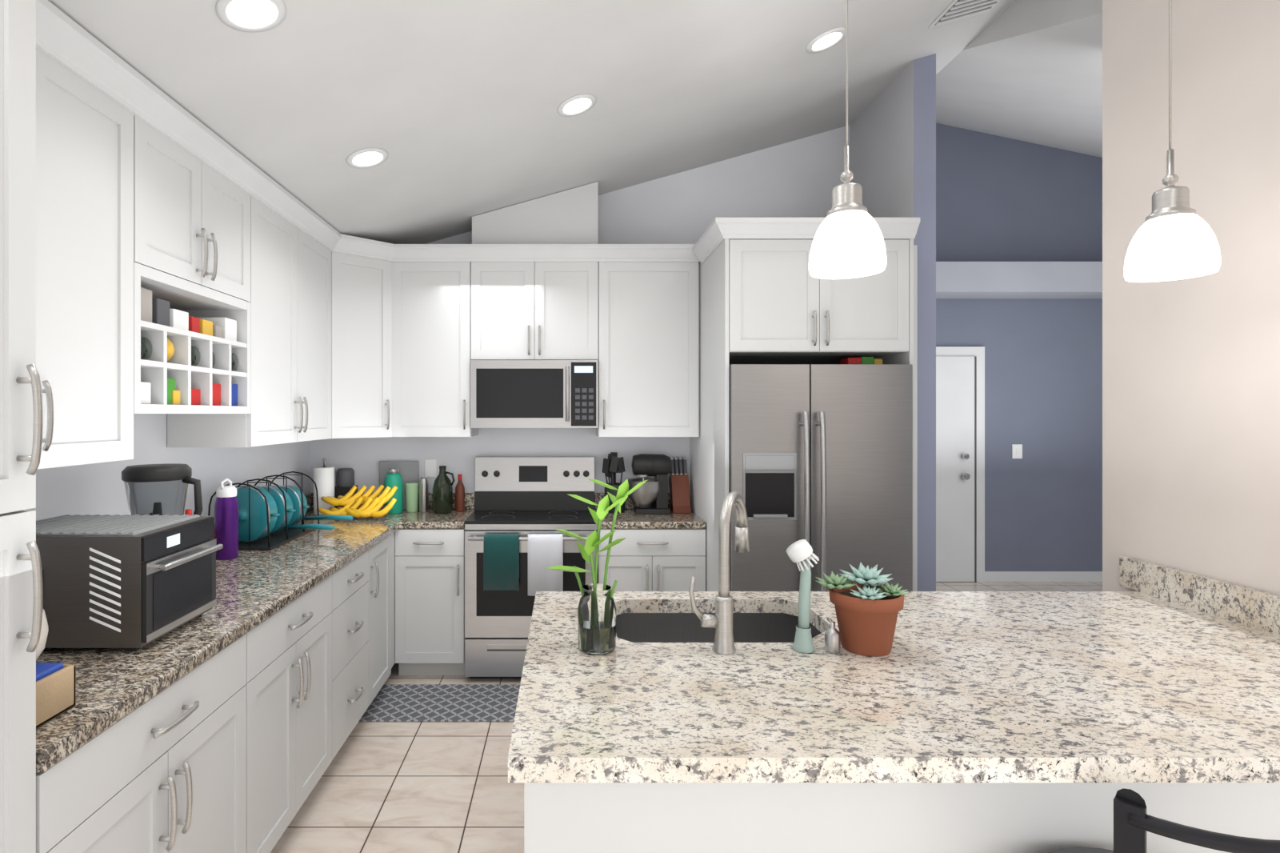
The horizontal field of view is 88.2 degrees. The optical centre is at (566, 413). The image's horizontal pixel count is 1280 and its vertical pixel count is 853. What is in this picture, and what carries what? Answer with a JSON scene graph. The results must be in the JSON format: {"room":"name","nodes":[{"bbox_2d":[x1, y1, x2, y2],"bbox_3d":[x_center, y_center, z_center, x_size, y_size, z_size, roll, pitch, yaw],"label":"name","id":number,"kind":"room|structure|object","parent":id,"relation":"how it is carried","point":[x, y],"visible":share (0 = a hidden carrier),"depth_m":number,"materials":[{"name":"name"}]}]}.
{"room":"kitchen","nodes":[
{"label":"kitchen","id":0,"kind":"room"},
{"bbox_2d":[26,413,310,522],"bbox_3d":[-1.719,0.265,0.384,0.118,2.530,7.968,0,0,0],"label":"wall","id":1,"kind":"structure","parent":0,"point":[92,489],"depth_m":2.67,"materials":[{"name":"grey paint"}]},
{"bbox_2d":[36,0,699,469],"bbox_3d":[-0.430,-0.632,2.720,2.454,1.545,3.054,0,0,0],"label":"upper cabinet","id":2,"kind":"object","parent":1,"relation":"attached to","point":[339,335],"visible":0.88,"depth_m":2.89,"materials":[{"name":"white wood"}]},
{"bbox_2d":[140,287,238,405],"bbox_3d":[-1.440,-0.215,2.348,0.220,0.368,0.646,0,0,0],"label":"contents","id":3,"kind":"object","parent":2,"relation":"in","point":[154,310],"visible":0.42,"depth_m":2.26,"materials":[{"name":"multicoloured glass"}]},
{"bbox_2d":[470,360,598,427],"bbox_3d":[-0.191,-0.116,4.035,0.755,0.402,0.411,0,0,0],"label":"microwave","id":4,"kind":"object","parent":2,"relation":"attached to","point":[505,394],"visible":1,"depth_m":3.88,"materials":[{"name":"grey metal"}]},
{"bbox_2d":[48,0,1102,243],"bbox_3d":[0.175,-1.490,0.325,3.906,0.981,8.086,0,0,0],"label":"ceiling","id":5,"kind":"structure","parent":0,"point":[462,98],"depth_m":2.71,"materials":[{"name":"paint"}]},
{"bbox_2d":[216,0,286,32],"bbox_3d":[-0.867,-1.111,1.808,0.174,0.054,0.180,0,0,0],"label":"recessed light","id":6,"kind":"object","parent":5,"relation":"in","point":[253,16],"visible":1,"depth_m":1.82,"materials":[{"name":"white plastic"}]},
{"bbox_2d":[346,148,387,167],"bbox_3d":[-0.866,-1.111,2.853,0.174,0.054,0.180,0,0,0],"label":"recessed light","id":7,"kind":"object","parent":5,"relation":"in","point":[367,158],"visible":1,"depth_m":2.85,"materials":[{"name":"white plastic"}]},
{"bbox_2d":[557,93,596,116],"bbox_3d":[0.046,-1.367,2.908,0.174,0.054,0.180,0,0,0],"label":"recessed light","id":8,"kind":"object","parent":5,"relation":"in","point":[579,104],"visible":1,"depth_m":2.90,"materials":[{"name":"white plastic"}]},
{"bbox_2d":[805,27,845,53],"bbox_3d":[1.173,-1.682,2.957,0.174,0.054,0.180,0,0,0],"label":"recessed light","id":9,"kind":"object","parent":5,"relation":"in","point":[826,40],"visible":0.98,"depth_m":2.95,"materials":[{"name":"white plastic"}]},
{"bbox_2d":[808,0,886,279],"bbox_3d":[0.761,-0.984,1.780,0.194,1.200,0.194,0,0,0],"label":"pendant light","id":10,"kind":"object","parent":5,"relation":"hanging from","point":[849,243],"visible":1,"depth_m":1.74,"materials":[{"name":"white glass"}]},
{"bbox_2d":[928,0,1000,28],"bbox_3d":[1.865,-1.873,2.930,0.290,0.087,0.380,0,0,0],"label":"ceiling vent","id":11,"kind":"object","parent":5,"relation":"in","point":[958,10],"visible":1,"depth_m":3.04,"materials":[{"name":"grey metal"}]},
{"bbox_2d":[1124,0,1220,282],"bbox_3d":[1.639,-1.102,1.780,0.194,1.455,0.194,0,0,0],"label":"pendant light","id":12,"kind":"object","parent":5,"relation":"hanging from","point":[1174,242],"visible":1,"depth_m":1.74,"materials":[{"name":"white glass"}]},
{"bbox_2d":[310,124,849,509],"bbox_3d":[0.146,-0.186,4.309,3.613,3.432,0.118,0,0,0],"label":"wall","id":13,"kind":"structure","parent":0,"point":[797,178],"depth_m":4.25,"materials":[{"name":"grey paint"}]},
{"bbox_2d":[424,459,436,476],"bbox_3d":[-0.877,0.352,4.245,0.075,0.115,0.007,0,0,0],"label":"outlet","id":14,"kind":"object","parent":13,"relation":"attached to","point":[430,465],"visible":0.91,"depth_m":4.24,"materials":[{"name":"white plastic"}]},
{"bbox_2d":[270,581,1102,852],"bbox_3d":[2.370,1.560,1.200,8.296,0.060,9.836,0,0,0],"label":"floor","id":15,"kind":"structure","parent":0,"point":[390,786],"depth_m":2.67,"materials":[{"name":"tile"}]},
{"bbox_2d":[0,0,43,852],"bbox_3d":[-1.288,0.310,0.770,0.738,2.440,0.840,0,0,0],"label":"pantry","id":16,"kind":"object","parent":15,"relation":"on","point":[21,396],"visible":1,"depth_m":1.15,"materials":[{"name":"white wood"}]},
{"bbox_2d":[36,528,705,852],"bbox_3d":[-0.430,1.093,2.720,2.454,0.873,3.054,0,0,0],"label":"base cabinet","id":17,"kind":"object","parent":15,"relation":"on","point":[224,758],"visible":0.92,"depth_m":2.19,"materials":[{"name":"white wood"}]},
{"bbox_2d":[36,492,705,772],"bbox_3d":[-0.431,0.584,2.720,2.451,0.145,3.054,0,0,0],"label":"countertop","id":18,"kind":"structure","parent":17,"relation":"on","point":[252,586],"depth_m":2.04,"materials":[{"name":"stone"}]},
{"bbox_2d":[36,608,75,728],"bbox_3d":[-1.155,0.485,1.294,0.250,0.260,0.189,0,0,0],"label":"box","id":19,"kind":"object","parent":18,"relation":"on","point":[55,682],"visible":0.41,"depth_m":1.33,"materials":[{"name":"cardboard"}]},
{"bbox_2d":[36,514,223,651],"bbox_3d":[-1.301,0.461,1.850,0.518,0.307,0.344,0,0,0],"label":"toaster oven","id":20,"kind":"object","parent":18,"relation":"on","point":[128,582],"visible":0.9,"depth_m":1.68,"materials":[{"name":"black metal"}]},
{"bbox_2d":[121,463,202,515],"bbox_3d":[-1.333,0.392,2.150,0.204,0.446,0.204,0,0,45],"label":"blender","id":21,"kind":"object","parent":18,"relation":"on","point":[150,489],"visible":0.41,"depth_m":2.09,"materials":[{"name":"black plastic"}]},
{"bbox_2d":[184,508,191,515],"bbox_3d":[-1.440,0.489,2.500,0.056,0.251,0.055,0,0,0],"label":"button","id":22,"kind":"object","parent":18,"relation":"on","point":[188,511],"visible":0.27,"depth_m":2.49,"materials":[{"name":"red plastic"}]},
{"bbox_2d":[214,477,238,559],"bbox_3d":[-1.450,0.444,2.800,0.092,0.341,0.092,0,0,0],"label":"water bottle","id":23,"kind":"object","parent":18,"relation":"on","point":[226,504],"visible":0.97,"depth_m":2.76,"materials":[{"name":"purple metal"}]},
{"bbox_2d":[208,471,353,550],"bbox_3d":[-1.362,0.463,3.265,0.553,0.304,0.630,0,0,0],"label":"pot rack","id":24,"kind":"object","parent":18,"relation":"on","point":[269,516],"visible":0.88,"depth_m":3.12,"materials":[{"name":"black metal"}]},
{"bbox_2d":[311,457,334,515],"bbox_3d":[-1.470,0.441,3.980,0.150,0.348,0.150,0,0,0],"label":"paper towel","id":25,"kind":"object","parent":18,"relation":"on","point":[323,476],"visible":0.75,"depth_m":3.93,"materials":[{"name":"white paper"}]},
{"bbox_2d":[334,468,357,509],"bbox_3d":[-1.390,0.479,4.125,0.120,0.271,0.130,0,0,0],"label":"coffee grinder","id":26,"kind":"object","parent":18,"relation":"on","point":[345,477],"visible":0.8,"depth_m":4.08,"materials":[{"name":"black plastic"}]},
{"bbox_2d":[316,484,397,517],"bbox_3d":[-1.226,0.515,3.869,0.478,0.177,0.190,0,0,0],"label":"bananas","id":27,"kind":"object","parent":18,"relation":"on","point":[370,506],"visible":0.98,"depth_m":3.84,"materials":[{"name":"yellow food"}]},
{"bbox_2d":[384,468,403,513],"bbox_3d":[-1.075,0.477,4.080,0.112,0.276,0.112,0,0,0],"label":"water bottle","id":28,"kind":"object","parent":18,"relation":"on","point":[393,478],"visible":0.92,"depth_m":4.04,"materials":[{"name":"teal metal"}]},
{"bbox_2d":[379,460,418,509],"bbox_3d":[-1.075,0.460,4.213,0.250,0.310,0.017,0,0,0],"label":"cutting board","id":29,"kind":"object","parent":18,"relation":"on","point":[408,470],"visible":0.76,"depth_m":4.21,"materials":[{"name":"grey plastic"}]},
{"bbox_2d":[404,482,418,511],"bbox_3d":[-0.970,0.524,4.120,0.084,0.181,0.084,0,0,0],"label":"tumbler","id":30,"kind":"object","parent":18,"relation":"on","point":[411,488],"visible":1,"depth_m":4.09,"materials":[{"name":"green plastic"}]},
{"bbox_2d":[419,476,428,511],"bbox_3d":[-0.895,0.507,4.120,0.060,0.216,0.060,0,0,0],"label":"shaker","id":31,"kind":"object","parent":18,"relation":"on","point":[423,483],"visible":1,"depth_m":4.09,"materials":[{"name":"silver metal"}]},
{"bbox_2d":[432,465,455,513],"bbox_3d":[-0.770,0.469,4.080,0.124,0.291,0.122,0,0,-40],"label":"jug","id":32,"kind":"object","parent":18,"relation":"on","point":[442,489],"visible":1,"depth_m":4.03,"materials":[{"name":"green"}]},
{"bbox_2d":[455,474,464,511],"bbox_3d":[-0.675,0.499,4.160,0.060,0.231,0.059,0,0,0],"label":"bottle","id":33,"kind":"object","parent":18,"relation":"on","point":[459,489],"visible":1,"depth_m":4.14,"materials":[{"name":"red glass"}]},
{"bbox_2d":[601,452,625,512],"bbox_3d":[0.296,0.430,4.115,0.150,0.370,0.142,0,0,0],"label":"utensil crock","id":34,"kind":"object","parent":18,"relation":"on","point":[612,465],"visible":0.52,"depth_m":4.07,"materials":[{"name":"black plastic"}]},
{"bbox_2d":[625,453,671,514],"bbox_3d":[0.511,0.432,4.085,0.288,0.365,0.226,0,0,0],"label":"stand mixer","id":35,"kind":"object","parent":18,"relation":"on","point":[655,490],"visible":0.98,"depth_m":4.03,"materials":[{"name":"black plastic"}]},
{"bbox_2d":[668,456,691,512],"bbox_3d":[0.715,0.446,4.149,0.110,0.337,0.197,0,0,0],"label":"knife block","id":36,"kind":"object","parent":18,"relation":"on","point":[679,488],"visible":0.94,"depth_m":4.11,"materials":[{"name":"brown wood"}]},
{"bbox_2d":[358,684,519,721],"bbox_3d":[-0.432,1.525,3.472,1.225,0.008,0.436,0,0,0],"label":"mat","id":37,"kind":"object","parent":15,"relation":"on","point":[394,702],"visible":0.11,"depth_m":3.44,"materials":[{"name":"grey fabric"}]},
{"bbox_2d":[464,456,597,678],"bbox_3d":[-0.201,0.902,3.942,0.759,1.255,0.577,0,0,0],"label":"range","id":38,"kind":"object","parent":15,"relation":"on","point":[522,495],"visible":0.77,"depth_m":3.73,"materials":[{"name":"silver metal"}]},
{"bbox_2d":[483,533,519,590],"bbox_3d":[-0.363,0.826,3.665,0.196,0.308,0.060,0,0,0],"label":"towel","id":39,"kind":"object","parent":38,"relation":"hanging from","point":[501,551],"visible":1,"depth_m":3.64,"materials":[{"name":"teal fabric"}]},
{"bbox_2d":[528,533,563,595],"bbox_3d":[-0.118,0.841,3.665,0.196,0.338,0.059,0,0,0],"label":"towel","id":40,"kind":"object","parent":38,"relation":"hanging from","point":[545,550],"visible":0.91,"depth_m":3.64,"materials":[{"name":"white fabric"}]},
{"bbox_2d":[689,217,919,591],"bbox_3d":[1.285,0.280,3.745,1.094,2.500,1.004,0,0,0],"label":"cabinet","id":41,"kind":"object","parent":15,"relation":"on","point":[761,302],"visible":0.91,"depth_m":3.31,"materials":[{"name":"white wood"}]},
{"bbox_2d":[728,364,912,591],"bbox_3d":[1.275,0.642,3.641,0.902,1.776,0.898,0,0,0],"label":"refrigerator","id":42,"kind":"object","parent":15,"relation":"on","point":[820,454],"visible":0.45,"depth_m":3.27,"materials":[{"name":"grey metal"}]},
{"bbox_2d":[840,356,882,363],"bbox_3d":[1.555,-0.271,3.455,0.190,0.049,0.110,0,0,0],"label":"boxes","id":43,"kind":"object","parent":42,"relation":"on","point":[862,360],"depth_m":3.41},
{"bbox_2d":[508,556,1279,852],"bbox_3d":[0.951,1.020,1.765,2.112,1.019,1.180,0,0,0],"label":"kitchen island","id":44,"kind":"object","parent":15,"relation":"on","point":[991,722],"visible":0.82,"depth_m":1.45,"materials":[{"name":"stone"}]},
{"bbox_2d":[545,478,647,654],"bbox_3d":[0.079,0.392,1.720,0.271,0.446,0.102,0,0,0],"label":"potted plant","id":45,"kind":"object","parent":44,"relation":"on","point":[597,607],"visible":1,"depth_m":1.70,"materials":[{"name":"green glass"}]},
{"bbox_2d":[688,491,749,654],"bbox_3d":[0.440,0.413,1.762,0.256,0.403,0.096,0,0,-45],"label":"faucet","id":46,"kind":"object","parent":44,"relation":"on","point":[722,621],"visible":1,"depth_m":1.70,"materials":[{"name":"silver metal"}]},
{"bbox_2d":[786,539,819,652],"bbox_3d":[0.616,0.471,1.710,0.083,0.287,0.064,0,0,0],"label":"dish brush","id":47,"kind":"object","parent":44,"relation":"on","point":[800,552],"visible":1,"depth_m":1.70,"materials":[{"name":"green plastic"}]},
{"bbox_2d":[824,617,840,653],"bbox_3d":[0.690,0.576,1.706,0.038,0.078,0.049,0,0,0],"label":"soap pump","id":48,"kind":"object","parent":44,"relation":"on","point":[832,635],"visible":1,"depth_m":1.69,"materials":[{"name":"silver metal"}]},
{"bbox_2d":[814,562,908,655],"bbox_3d":[0.775,0.506,1.716,0.213,0.217,0.180,0,0,-22],"label":"succulent pot","id":49,"kind":"object","parent":44,"relation":"on","point":[866,610],"visible":1,"depth_m":1.67,"materials":[{"name":"ceramic"}]},
{"bbox_2d":[1047,788,1279,852],"bbox_3d":[1.110,1.078,1.220,0.426,0.907,0.456,0,0,0],"label":"bar stool","id":50,"kind":"object","parent":15,"relation":"on","point":[1131,822],"visible":1,"depth_m":1.07,"materials":[{"name":"grey metal"}]},
{"bbox_2d":[849,53,935,591],"bbox_3d":[1.894,-0.186,3.858,0.118,3.432,0.784,0,0,0],"label":"wall","id":51,"kind":"structure","parent":0,"point":[893,141],"depth_m":3.47,"materials":[{"name":"paint"}]},
{"bbox_2d":[936,123,1102,581],"bbox_3d":[4.236,-0.820,4.059,4.565,4.700,4.118,0,0,0],"label":"wall","id":52,"kind":"structure","parent":0,"point":[1019,223],"depth_m":6.00,"materials":[{"name":"paint"}]},
{"bbox_2d":[936,346,984,582],"bbox_3d":[3.320,0.460,5.943,0.980,2.140,0.110,0,0,0],"label":"door","id":53,"kind":"structure","parent":52,"relation":"attached to","point":[960,370],"depth_m":5.96,"materials":[{"name":"grey wood"}]},
{"bbox_2d":[1012,444,1022,458],"bbox_3d":[4.120,0.345,5.992,0.090,0.130,0.011,0,0,0],"label":"light switch","id":54,"kind":"object","parent":52,"relation":"attached to","point":[1017,449],"visible":1,"depth_m":5.99,"materials":[{"name":"white plastic"}]},
{"bbox_2d":[936,13,1102,157],"bbox_3d":[4.323,-1.700,4.059,4.390,2.539,4.118,0,0,0],"label":"ceiling","id":55,"kind":"structure","parent":0,"point":[1044,86],"depth_m":4.09,"materials":[{"name":"paint"}]},
{"bbox_2d":[1102,0,1279,595],"bbox_3d":[2.069,-0.211,-0.570,0.118,3.481,6.060,0,0,0],"label":"wall","id":56,"kind":"structure","parent":0,"point":[1191,366],"depth_m":2.09,"materials":[{"name":"beige paint"}]}
]}

